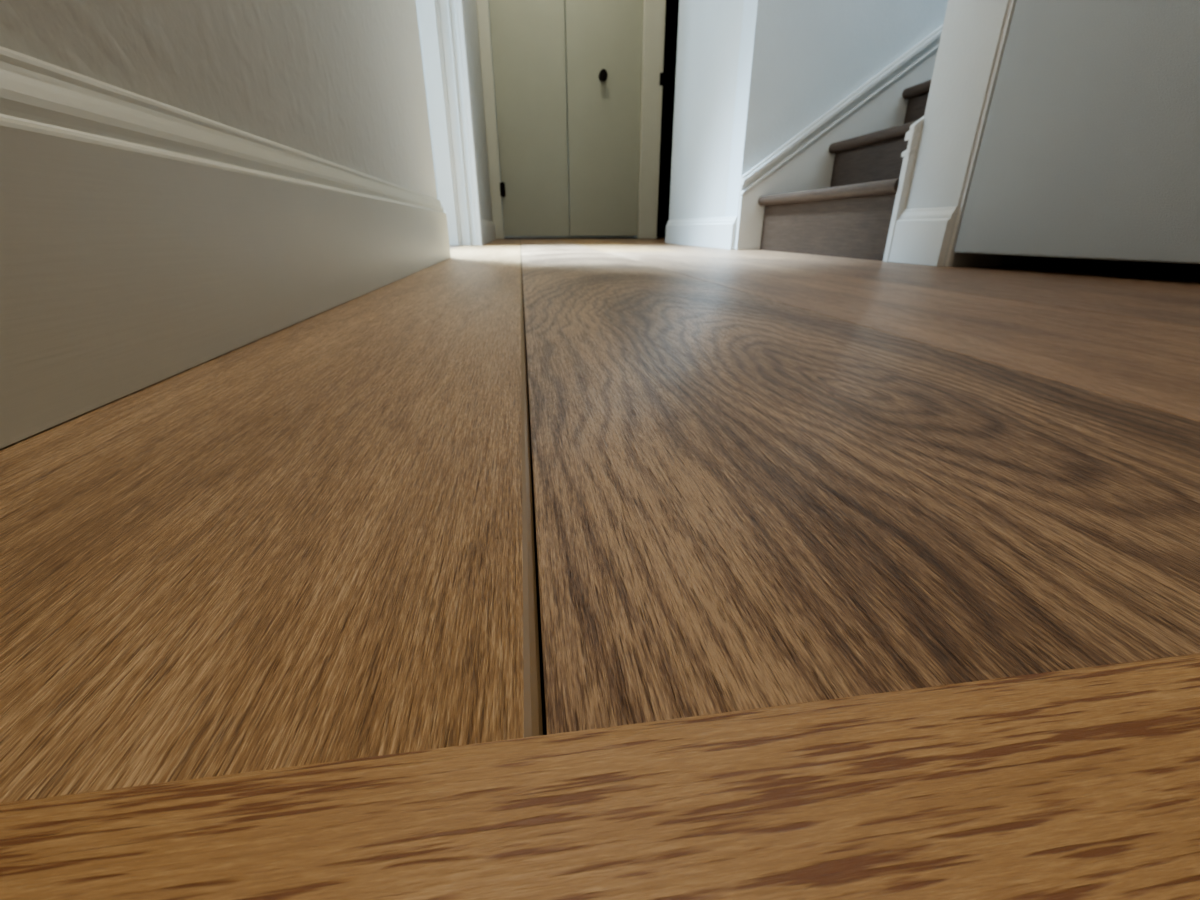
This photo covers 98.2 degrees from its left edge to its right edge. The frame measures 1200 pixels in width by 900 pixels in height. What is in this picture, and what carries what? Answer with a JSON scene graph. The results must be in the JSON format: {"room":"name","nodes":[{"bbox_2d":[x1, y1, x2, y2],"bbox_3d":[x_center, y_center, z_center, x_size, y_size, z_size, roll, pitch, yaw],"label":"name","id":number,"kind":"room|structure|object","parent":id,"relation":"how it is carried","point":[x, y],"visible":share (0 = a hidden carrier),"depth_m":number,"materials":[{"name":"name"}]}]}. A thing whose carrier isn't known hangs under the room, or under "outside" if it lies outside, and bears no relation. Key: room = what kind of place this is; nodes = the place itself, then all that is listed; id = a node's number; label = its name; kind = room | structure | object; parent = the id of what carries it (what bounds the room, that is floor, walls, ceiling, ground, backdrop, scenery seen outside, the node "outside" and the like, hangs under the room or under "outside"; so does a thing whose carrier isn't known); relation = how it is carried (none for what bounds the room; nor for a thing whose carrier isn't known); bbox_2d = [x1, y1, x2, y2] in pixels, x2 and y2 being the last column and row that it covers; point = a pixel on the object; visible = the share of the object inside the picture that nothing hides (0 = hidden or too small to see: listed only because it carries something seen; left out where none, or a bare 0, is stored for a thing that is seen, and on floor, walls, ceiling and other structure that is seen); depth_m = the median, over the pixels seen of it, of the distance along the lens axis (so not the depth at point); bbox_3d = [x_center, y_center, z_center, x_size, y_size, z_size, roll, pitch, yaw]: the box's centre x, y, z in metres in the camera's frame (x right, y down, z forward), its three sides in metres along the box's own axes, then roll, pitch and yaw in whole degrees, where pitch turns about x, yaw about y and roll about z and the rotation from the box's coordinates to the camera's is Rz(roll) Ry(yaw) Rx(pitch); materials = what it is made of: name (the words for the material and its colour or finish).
{"room":"home hallway","nodes":[
{"label":"home hallway","id":0,"kind":"room"},
{"bbox_2d":[0,0,437,198],"bbox_3d":[-1.009,-0.956,-0.640,1.663,2.400,3.100,-3,23,-7],"label":"wall","id":1,"kind":"structure","parent":0,"point":[340,82],"depth_m":0.43,"materials":[{"name":"paint"}]},
{"bbox_2d":[0,46,450,448],"bbox_3d":[-0.942,0.079,-0.179,1.560,0.133,3.117,-3,23,-7],"label":"baseboard","id":2,"kind":"structure","parent":1,"relation":"attached to","point":[144,241],"depth_m":0.26,"materials":[{"name":"paint"}]},
{"bbox_2d":[416,0,492,221],"bbox_3d":[-1.476,-2.269,2.440,1.675,2.400,1.620,-3,23,-7],"label":"wall","id":3,"kind":"structure","parent":0,"point":[470,7],"depth_m":2.73,"materials":[{"name":"paint"}]},
{"bbox_2d":[417,0,482,245],"bbox_3d":[-0.600,-1.891,1.871,0.162,2.150,0.096,-3,23,-7],"label":"trim","id":4,"kind":"structure","parent":3,"relation":"attached to","point":[441,22],"depth_m":2.07,"materials":[{"name":"paint"}]},
{"bbox_2d":[481,219,495,244],"bbox_3d":[-0.634,-1.248,2.963,0.014,0.109,1.405,-3,23,-7],"label":"baseboard","id":5,"kind":"structure","parent":3,"relation":"attached to","point":[488,227],"depth_m":2.81,"materials":[{"name":"paint"}]},
{"bbox_2d":[488,0,665,238],"bbox_3d":[-0.231,-2.780,3.637,1.185,2.400,0.850,-3,23,-7],"label":"wall","id":6,"kind":"structure","parent":0,"point":[488,0],"depth_m":3.87,"materials":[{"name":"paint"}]},
{"bbox_2d":[500,182,505,196],"bbox_3d":[-0.656,-1.756,3.505,0.033,0.090,0.016,-3,23,-7],"label":"door hinge","id":7,"kind":"object","parent":6,"relation":"attached to","point":[502,184],"visible":1,"depth_m":3.50,"materials":[{"name":"brown metal"}]},
{"bbox_2d":[489,0,568,235],"bbox_3d":[-0.447,-2.446,3.297,0.458,2.017,0.032,-3,23,-7],"label":"door","id":8,"kind":"structure","parent":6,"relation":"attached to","point":[528,36],"depth_m":3.38,"materials":[{"name":"paint"}]},
{"bbox_2d":[476,0,665,238],"bbox_3d":[-0.166,-2.472,3.298,1.163,2.100,0.025,-3,23,-7],"label":"trim","id":9,"kind":"structure","parent":6,"relation":"attached to","point":[654,10],"depth_m":3.42,"materials":[{"name":"beige paint"}]},
{"bbox_2d":[565,0,642,235],"bbox_3d":[0.026,-2.473,3.359,0.486,2.017,0.032,-3,23,-7],"label":"door","id":10,"kind":"structure","parent":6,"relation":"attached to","point":[603,118],"depth_m":3.44,"materials":[{"name":"paint"}]},
{"bbox_2d":[659,73,663,85],"bbox_3d":[0.402,-2.419,3.390,0.026,0.070,0.009,-3,23,-7],"label":"strike plate","id":11,"kind":"object","parent":6,"relation":"attached to","point":[661,74],"visible":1,"depth_m":3.39,"materials":[{"name":"brown metal"}]},
{"bbox_2d":[0,237,1199,802],"bbox_3d":[-0.103,-0.577,1.594,3.790,0.050,6.620,-3,23,-7],"label":"floor","id":12,"kind":"structure","parent":0,"point":[498,489],"depth_m":0.14,"materials":[{"name":"brown wood"}]},
{"bbox_2d":[505,238,636,238],"bbox_3d":[-0.203,-1.520,3.732,0.950,0.005,0.045,-3,23,-7],"label":"floor track","id":13,"kind":"object","parent":12,"relation":"on","point":[505,238],"visible":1,"depth_m":3.71,"materials":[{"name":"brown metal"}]},
{"bbox_2d":[0,653,1199,899],"bbox_3d":[0.321,0.048,0.075,1.010,0.014,0.100,-3,23,-7],"label":"threshold strip","id":14,"kind":"object","parent":12,"relation":"on","point":[1079,783],"visible":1,"depth_m":0.07,"materials":[{"name":"brown wood"}]},
{"bbox_2d":[735,25,942,261],"bbox_3d":[1.481,-1.336,1.316,1.929,1.565,0.741,-3,23,-7],"label":"staircase","id":15,"kind":"structure","parent":12,"relation":"on","point":[839,187],"depth_m":1.66,"materials":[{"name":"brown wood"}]},
{"bbox_2d":[657,0,678,236],"bbox_3d":[1.118,-2.072,1.978,1.049,2.400,5.100,-3,23,-7],"label":"wall","id":16,"kind":"structure","parent":0,"point":[672,6],"depth_m":4.28,"materials":[{"name":"black"}]},
{"bbox_2d":[669,0,1009,265],"bbox_3d":[0.672,-1.548,0.750,0.205,2.400,5.620,-3,23,-7],"label":"wall","id":17,"kind":"structure","parent":0,"point":[709,31],"depth_m":1.74,"materials":[{"name":"paint"}]},
{"bbox_2d":[665,207,956,265],"bbox_3d":[0.713,-0.257,0.643,0.081,0.107,4.411,-4,23,-9],"label":"baseboard","id":18,"kind":"structure","parent":17,"relation":"attached to","point":[921,236],"depth_m":1.12,"materials":[{"name":"paint"}]},
{"bbox_2d":[945,0,1016,266],"bbox_3d":[0.803,-1.155,0.262,0.116,2.060,0.830,-3,23,-7],"label":"trim","id":19,"kind":"structure","parent":17,"relation":"attached to","point":[953,259],"depth_m":0.97,"materials":[{"name":"paint"}]},
{"bbox_2d":[954,0,1199,263],"bbox_3d":[0.820,-1.164,0.275,0.035,2.014,0.790,-7,24,-16],"label":"door","id":20,"kind":"structure","parent":17,"relation":"in","point":[1090,146],"depth_m":0.78,"materials":[{"name":"white wood"}]},
{"bbox_2d":[725,0,1163,264],"bbox_3d":[1.692,-1.732,1.180,2.355,2.400,0.980,-3,23,-7],"label":"wall","id":21,"kind":"structure","parent":0,"point":[799,59],"depth_m":1.65,"materials":[{"name":"white paint"}]},
{"bbox_3d":[0.017,-2.412,3.361,0.052,0.052,0.006,-3,23,-7],"label":"rosette","id":22,"kind":"object","parent":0,"visible":0},
{"bbox_3d":[0.019,-2.406,3.347,0.016,0.016,0.030,-3,23,-7],"label":"bifold door","id":23,"kind":"structure","parent":22,"relation":"attached to","visible":0},
{"bbox_2d":[599,69,607,80],"bbox_3d":[0.022,-2.397,3.327,0.052,0.065,0.022,-3,23,-7],"label":"handle","id":24,"kind":"object","parent":23,"relation":"attached to","point":[603,75],"visible":1,"depth_m":3.32,"materials":[{"name":"brown metal"}]}
]}

